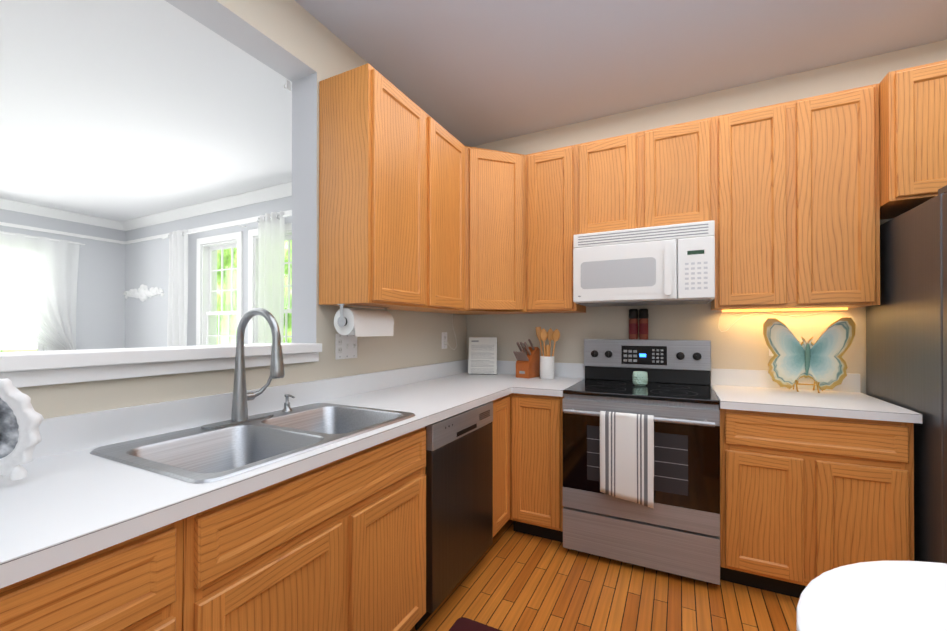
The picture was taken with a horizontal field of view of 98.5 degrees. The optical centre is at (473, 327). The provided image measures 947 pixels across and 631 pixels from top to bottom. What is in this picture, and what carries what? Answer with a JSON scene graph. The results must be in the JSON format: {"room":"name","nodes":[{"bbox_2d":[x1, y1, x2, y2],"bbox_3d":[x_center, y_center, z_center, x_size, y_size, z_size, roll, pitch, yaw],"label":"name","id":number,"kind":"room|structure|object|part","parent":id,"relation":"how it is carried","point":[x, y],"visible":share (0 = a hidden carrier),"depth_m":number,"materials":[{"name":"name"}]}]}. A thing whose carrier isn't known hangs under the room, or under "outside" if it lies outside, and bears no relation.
{"room":"kitchen","nodes":[
{"label":"kitchen","id":0,"kind":"room"},
{"bbox_2d":[0,209,125,349],"bbox_3d":[-6.322,-0.100,3.100,0.170,2.743,6.000,0,0,27],"label":"wall","id":1,"kind":"structure","parent":0,"point":[100,313],"depth_m":5.44,"materials":[{"name":"white paint"}]},
{"bbox_2d":[0,330,50,351],"bbox_3d":[-5.604,-0.258,4.475,0.220,1.575,1.490,0,0,27],"label":"window","id":2,"kind":"structure","parent":1,"relation":"in","point":[39,347],"depth_m":4.99,"materials":[{"name":"white"}]},
{"bbox_2d":[0,231,84,349],"bbox_3d":[-5.466,0.069,4.443,0.152,2.320,1.870,0,0,27],"label":"sheer curtain","id":3,"kind":"object","parent":1,"relation":"hanging from","point":[38,286],"visible":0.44,"depth_m":4.90,"materials":[{"name":"white fabric"}]},
{"bbox_3d":[-5.481,-1.071,4.457,0.117,0.016,1.870,0,0,27],"label":"curtain sheer rod","id":4,"kind":"part","parent":3,"relation":"part of","materials":[{"name":"white fabric"}]},
{"bbox_2d":[0,222,123,243],"bbox_3d":[-6.239,-1.199,3.064,0.016,0.038,6.000,0,0,27],"label":"rail","id":5,"kind":"object","parent":1,"relation":"attached to","point":[1,223],"depth_m":5.12,"materials":[{"name":"white"}]},
{"bbox_2d":[0,198,124,230],"bbox_3d":[-6.206,-1.421,3.049,0.090,0.100,6.000,0,0,27],"label":"crown molding","id":6,"kind":"structure","parent":1,"relation":"attached to","point":[5,204],"depth_m":5.08,"materials":[{"name":"white"}]},
{"bbox_2d":[0,0,291,220],"bbox_3d":[-2.283,-1.512,1.078,9.210,0.060,6.340,0,0,27],"label":"ceiling","id":7,"kind":"structure","parent":0,"point":[120,110],"depth_m":2.79,"materials":[{"name":"white paint"}]},
{"bbox_2d":[17,0,466,418],"bbox_3d":[-1.479,-0.113,0.667,0.170,2.743,6.000,0,0,27],"label":"wall","id":8,"kind":"structure","parent":0,"point":[415,340],"depth_m":1.95,"materials":[{"name":"white paint"}]},
{"bbox_2d":[0,343,321,387],"bbox_3d":[-1.824,0.107,-0.020,0.250,0.085,4.465,0,0,27],"label":"sill ledge","id":9,"kind":"object","parent":8,"relation":"on","point":[20,369],"visible":1,"depth_m":1.27,"materials":[{"name":"white paint"}]},
{"bbox_2d":[284,80,290,91],"bbox_3d":[-0.922,-1.187,2.012,0.037,0.046,0.024,0,0,27],"label":"bracket","id":10,"kind":"object","parent":8,"relation":"attached to","point":[288,85],"visible":1,"depth_m":2.00,"materials":[{"name":"white"}]},
{"bbox_2d":[335,334,356,359],"bbox_3d":[-0.650,0.097,2.107,0.015,0.130,0.150,0,0,27],"label":"electrical outlet plate","id":11,"kind":"object","parent":8,"relation":"attached to","point":[345,346],"visible":0.96,"depth_m":2.10,"materials":[{"name":"white plastic"}]},
{"bbox_2d":[442,332,446,348],"bbox_3d":[-0.212,0.096,2.989,0.007,0.120,0.074,0,0,27],"label":"electrical outlet plate","id":12,"kind":"object","parent":8,"relation":"attached to","point":[444,338],"visible":0.98,"depth_m":2.98,"materials":[{"name":"white plastic"}]},
{"bbox_2d":[334,304,393,336],"bbox_3d":[-0.537,-0.032,2.028,0.128,0.151,0.330,0,0,27],"label":"paper towel roll","id":13,"kind":"object","parent":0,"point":[359,322],"visible":1,"depth_m":1.94,"materials":[{"name":"white paper"}]},
{"bbox_2d":[125,40,946,393],"bbox_3d":[-0.898,-0.096,3.827,9.210,2.743,0.170,0,0,27],"label":"wall","id":14,"kind":"structure","parent":0,"point":[740,343],"depth_m":2.77,"materials":[{"name":"beige paint"}]},
{"bbox_2d":[124,284,163,301],"bbox_3d":[-4.469,-0.465,5.509,0.992,0.236,0.042,0,0,27],"label":"ornament","id":15,"kind":"object","parent":14,"relation":"attached to","point":[143,293],"visible":1,"depth_m":5.48,"materials":[{"name":"white"}]},
{"bbox_2d":[124,233,168,244],"bbox_3d":[-4.401,-1.183,5.489,1.107,0.045,0.015,0,0,27],"label":"rail","id":16,"kind":"object","parent":14,"relation":"attached to","point":[135,240],"depth_m":5.48,"materials":[{"name":"white"}]},
{"bbox_2d":[120,182,291,230],"bbox_3d":[-2.534,-1.413,4.511,5.160,0.100,0.090,0,0,27],"label":"crown molding","id":17,"kind":"structure","parent":14,"relation":"attached to","point":[255,196],"depth_m":4.75,"materials":[{"name":"white wood"}]},
{"bbox_2d":[196,231,242,345],"bbox_3d":[-2.942,-0.156,4.827,0.890,1.835,0.220,0,0,27],"label":"window","id":18,"kind":"structure","parent":14,"relation":"in","point":[207,312],"depth_m":4.92,"materials":[{"name":"white"}]},
{"bbox_2d":[183,216,259,232],"bbox_3d":[-2.965,-1.189,4.768,1.438,0.040,0.015,0,0,27],"label":"rail","id":19,"kind":"object","parent":14,"relation":"attached to","point":[252,218],"depth_m":4.72,"materials":[{"name":"white"}]},
{"bbox_2d":[162,211,291,346],"bbox_3d":[-2.662,0.047,4.525,2.730,2.425,0.164,0,0,27],"label":"curtain","id":20,"kind":"object","parent":14,"relation":"attached to","point":[271,245],"visible":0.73,"depth_m":4.24,"materials":[{"name":"white fabric"}]},
{"bbox_2d":[248,223,291,343],"bbox_3d":[-2.075,-0.158,4.391,0.890,1.835,0.220,0,0,27],"label":"window","id":21,"kind":"structure","parent":14,"relation":"in","point":[253,281],"depth_m":4.49,"materials":[{"name":"white"}]},
{"bbox_2d":[277,210,291,214],"bbox_3d":[-1.970,-1.192,4.267,0.213,0.039,0.015,0,0,27],"label":"rail","id":22,"kind":"object","parent":14,"relation":"attached to","point":[289,211],"depth_m":4.24,"materials":[{"name":"white"}]},
{"bbox_2d":[455,140,534,311],"bbox_3d":[0.151,-0.643,2.685,0.362,1.054,0.362,0,0,27],"label":"upper cabinet","id":23,"kind":"object","parent":14,"relation":"attached to","point":[495,190],"depth_m":2.68,"materials":[{"name":"brown wood"}]},
{"bbox_2d":[444,314,456,349],"bbox_3d":[-0.163,0.035,3.019,0.055,0.268,0.117,0,0,27],"label":"cord","id":24,"kind":"object","parent":23,"relation":"hanging from","point":[454,333],"visible":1,"depth_m":3.00,"materials":[{"name":"white plastic"}]},
{"bbox_2d":[573,220,714,306],"bbox_3d":[1.034,-0.359,2.514,0.756,0.428,0.436,0,0,27],"label":"microwave","id":25,"kind":"object","parent":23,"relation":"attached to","point":[673,264],"visible":1,"depth_m":2.34,"materials":[{"name":"white plastic"}]},
{"bbox_2d":[411,520,799,630],"bbox_3d":[-2.283,1.291,1.063,9.210,0.060,6.340,0,0,27],"label":"floor","id":26,"kind":"structure","parent":0,"point":[511,580],"depth_m":1.91,"materials":[{"name":"brown wood"}]},
{"bbox_2d":[0,505,219,630],"bbox_3d":[-0.972,0.821,0.776,0.624,0.876,0.540,0,0,27],"label":"base cabinet","id":27,"kind":"object","parent":26,"relation":"on","point":[165,578],"depth_m":0.77,"materials":[{"name":"brown wood"}]},
{"bbox_2d":[220,427,425,630],"bbox_3d":[-0.672,0.825,1.373,0.624,0.876,0.952,0,0,27],"label":"base cabinet","id":28,"kind":"object","parent":26,"relation":"on","point":[338,545],"depth_m":1.20,"materials":[{"name":"brown wood"}]},
{"bbox_2d":[415,401,492,629],"bbox_3d":[-0.302,0.832,2.063,0.614,0.868,0.606,0,0,27],"label":"dishwasher","id":29,"kind":"object","parent":26,"relation":"on","point":[459,493],"visible":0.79,"depth_m":1.84,"materials":[{"name":"black metal"}]},
{"bbox_2d":[449,617,501,630],"bbox_3d":[-0.186,1.256,0.972,0.500,0.008,1.560,0,0,27],"label":"floor mat","id":30,"kind":"object","parent":26,"relation":"on","point":[463,624],"visible":1,"depth_m":1.71,"materials":[{"name":"red"}]},
{"bbox_2d":[492,399,495,537],"bbox_3d":[-0.321,0.828,2.073,0.624,0.876,0.690,0,0,27],"label":"base cabinet","id":31,"kind":"object","parent":26,"relation":"on","point":[494,401],"depth_m":2.25,"materials":[{"name":"brown wood"}]},
{"bbox_2d":[496,395,509,534],"bbox_3d":[-0.115,0.831,2.482,0.624,0.876,0.302,0,0,27],"label":"base cabinet","id":32,"kind":"object","parent":26,"relation":"on","point":[503,403],"depth_m":2.37,"materials":[{"name":"brown wood"}]},
{"bbox_2d":[0,359,515,588],"bbox_3d":[-0.617,0.318,1.450,0.660,0.138,3.818,0,0,27],"label":"countertop","id":33,"kind":"structure","parent":32,"relation":"on","point":[69,497],"depth_m":1.06,"materials":[{"name":"white laminate"}]},
{"bbox_2d":[0,378,43,480],"bbox_3d":[-1.036,0.211,0.874,0.164,0.244,0.149,0,0,27],"label":"photo frame","id":34,"kind":"object","parent":33,"relation":"on","point":[21,419],"visible":1,"depth_m":0.88,"materials":[{"name":"white paint"}]},
{"bbox_2d":[201,308,284,428],"bbox_3d":[-0.764,0.136,1.444,0.253,0.411,0.260,0,0,27],"label":"faucet","id":35,"kind":"object","parent":33,"relation":"on","point":[240,419],"depth_m":1.46,"materials":[{"name":"silver metal"}]},
{"bbox_2d":[90,308,414,482],"bbox_3d":[-0.650,0.231,1.387,0.559,0.602,0.838,0,0,27],"label":"sink","id":36,"kind":"object","parent":33,"relation":"in","point":[241,441],"visible":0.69,"depth_m":1.38,"materials":[{"name":"metal"}]},
{"bbox_2d":[281,394,294,411],"bbox_3d":[-0.754,0.309,1.668,0.062,0.069,0.042,0,0,27],"label":"soap dispenser","id":37,"kind":"object","parent":36,"relation":"on","point":[287,408],"depth_m":1.66,"materials":[{"name":"metal"}]},
{"bbox_2d":[468,337,497,374],"bbox_3d":[0.072,0.217,3.130,0.222,0.283,0.079,0,0,9],"label":"sign holder","id":38,"kind":"object","parent":33,"relation":"on","point":[482,355],"visible":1,"depth_m":3.11,"materials":[{"name":"white paper"}]},
{"bbox_2d":[513,339,539,378],"bbox_3d":[0.376,0.219,2.914,0.105,0.275,0.200,0,0,39],"label":"knife block","id":39,"kind":"object","parent":33,"relation":"on","point":[528,362],"visible":1,"depth_m":2.88,"materials":[{"name":"brown wood"}]},
{"bbox_2d":[516,363,584,396],"bbox_3d":[0.518,0.325,2.654,0.289,0.138,0.646,0,0,27],"label":"countertop","id":40,"kind":"structure","parent":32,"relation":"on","point":[566,375],"depth_m":2.68,"materials":[{"name":"white laminate"}]},
{"bbox_2d":[535,327,559,378],"bbox_3d":[0.514,0.175,2.847,0.184,0.362,0.100,0,0,27],"label":"utensil crock","id":41,"kind":"object","parent":40,"relation":"on","point":[546,363],"visible":1,"depth_m":2.82,"materials":[{"name":"white ceramic"}]},
{"bbox_2d":[509,393,563,541],"bbox_3d":[0.500,0.832,2.671,0.338,0.876,0.625,0,0,27],"label":"base cabinet","id":42,"kind":"object","parent":26,"relation":"on","point":[536,466],"visible":0.73,"depth_m":2.40,"materials":[{"name":"brown wood"}]},
{"bbox_2d":[563,339,719,584],"bbox_3d":[0.963,0.673,2.367,0.756,1.190,0.736,0,0,27],"label":"range","id":43,"kind":"object","parent":26,"relation":"on","point":[641,476],"visible":1,"depth_m":2.10,"materials":[{"name":"metal"}]},
{"bbox_2d":[600,411,653,508],"bbox_3d":[0.776,0.663,2.074,0.255,0.453,0.044,0,0,27],"label":"towel","id":44,"kind":"object","parent":43,"relation":"hanging from","point":[626,439],"depth_m":2.05,"materials":[{"name":"white fabric"}]},
{"bbox_2d":[629,309,637,338],"bbox_3d":[1.054,-0.021,2.692,0.057,0.200,0.058,0,0,27],"label":"grinder","id":45,"kind":"object","parent":43,"relation":"on","point":[633,323],"visible":0.98,"depth_m":2.67,"materials":[{"name":"brown"}]},
{"bbox_2d":[632,371,647,385],"bbox_3d":[1.013,0.311,2.484,0.091,0.082,0.089,0,0,27],"label":"glass","id":46,"kind":"object","parent":43,"relation":"on","point":[639,378],"visible":1,"depth_m":2.45,"materials":[{"name":"green"}]},
{"bbox_2d":[639,309,648,339],"bbox_3d":[1.111,-0.021,2.664,0.057,0.200,0.058,0,0,27],"label":"grinder","id":47,"kind":"object","parent":43,"relation":"on","point":[643,322],"visible":0.98,"depth_m":2.64,"materials":[{"name":"brown"}]},
{"bbox_2d":[719,407,913,597],"bbox_3d":[1.640,0.829,2.097,0.685,0.876,0.625,0,0,27],"label":"base cabinet","id":48,"kind":"object","parent":26,"relation":"on","point":[805,500],"visible":0.69,"depth_m":1.83,"materials":[{"name":"brown wood"}]},
{"bbox_2d":[711,368,921,423],"bbox_3d":[1.641,0.322,2.090,0.698,0.138,0.646,0,0,27],"label":"countertop","id":49,"kind":"structure","parent":48,"relation":"on","point":[749,390],"depth_m":2.02,"materials":[{"name":"white laminate"}]},
{"bbox_2d":[763,317,855,392],"bbox_3d":[1.814,0.149,2.229,0.392,0.401,0.105,0,0,27],"label":"butterfly decoration","id":50,"kind":"object","parent":49,"relation":"on","point":[821,362],"visible":1,"depth_m":2.20,"materials":[{"name":"teal ceramic"}]},
{"bbox_2d":[866,185,946,563],"bbox_3d":[2.318,0.364,1.612,0.905,1.800,0.825,0,0,27],"label":"refrigerator","id":51,"kind":"object","parent":26,"relation":"on","point":[906,343],"visible":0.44,"depth_m":1.69,"materials":[{"name":"metal"}]},
{"bbox_3d":[0.642,0.813,-0.729,1.430,0.876,1.720,0,0,27],"label":"base cabinet","id":52,"kind":"object","parent":26,"relation":"on","visible":0},
{"bbox_2d":[796,561,946,630],"bbox_3d":[0.704,0.357,-0.587,1.545,0.038,2.125,0,0,27],"label":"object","id":53,"kind":"structure","parent":52,"relation":"on","point":[888,596],"depth_m":0.52,"materials":[{"name":"white laminate"}]},
{"bbox_2d":[295,0,946,146],"bbox_3d":[0.138,-1.482,-0.139,3.449,0.012,6.000,0,0,27],"label":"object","id":54,"kind":"structure","parent":0,"point":[470,73],"depth_m":2.13,"materials":[{"name":"grey paint"}]},
{"bbox_2d":[718,310,832,331],"bbox_3d":[1.762,-0.037,2.379,0.578,0.134,0.016,0,0,27],"label":"cord","id":55,"kind":"object","parent":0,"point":[768,312],"visible":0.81,"depth_m":2.40,"materials":[{"name":"white plastic"}]},
{"bbox_2d":[722,308,847,311],"bbox_3d":[1.765,-0.100,2.343,0.578,0.011,0.030,0,0,27],"label":"under-cabinet light","id":56,"kind":"object","parent":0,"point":[798,309],"visible":0.93,"depth_m":2.32,"materials":[{"name":"yellow"}]},
{"label":"outside","id":57,"kind":"structure","parent":0,"visible":0},
{"bbox_2d":[0,240,291,351],"bbox_3d":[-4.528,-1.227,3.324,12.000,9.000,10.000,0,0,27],"label":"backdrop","id":58,"kind":"structure","parent":57,"point":[26,342],"depth_m":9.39,"materials":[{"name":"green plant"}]}
]}

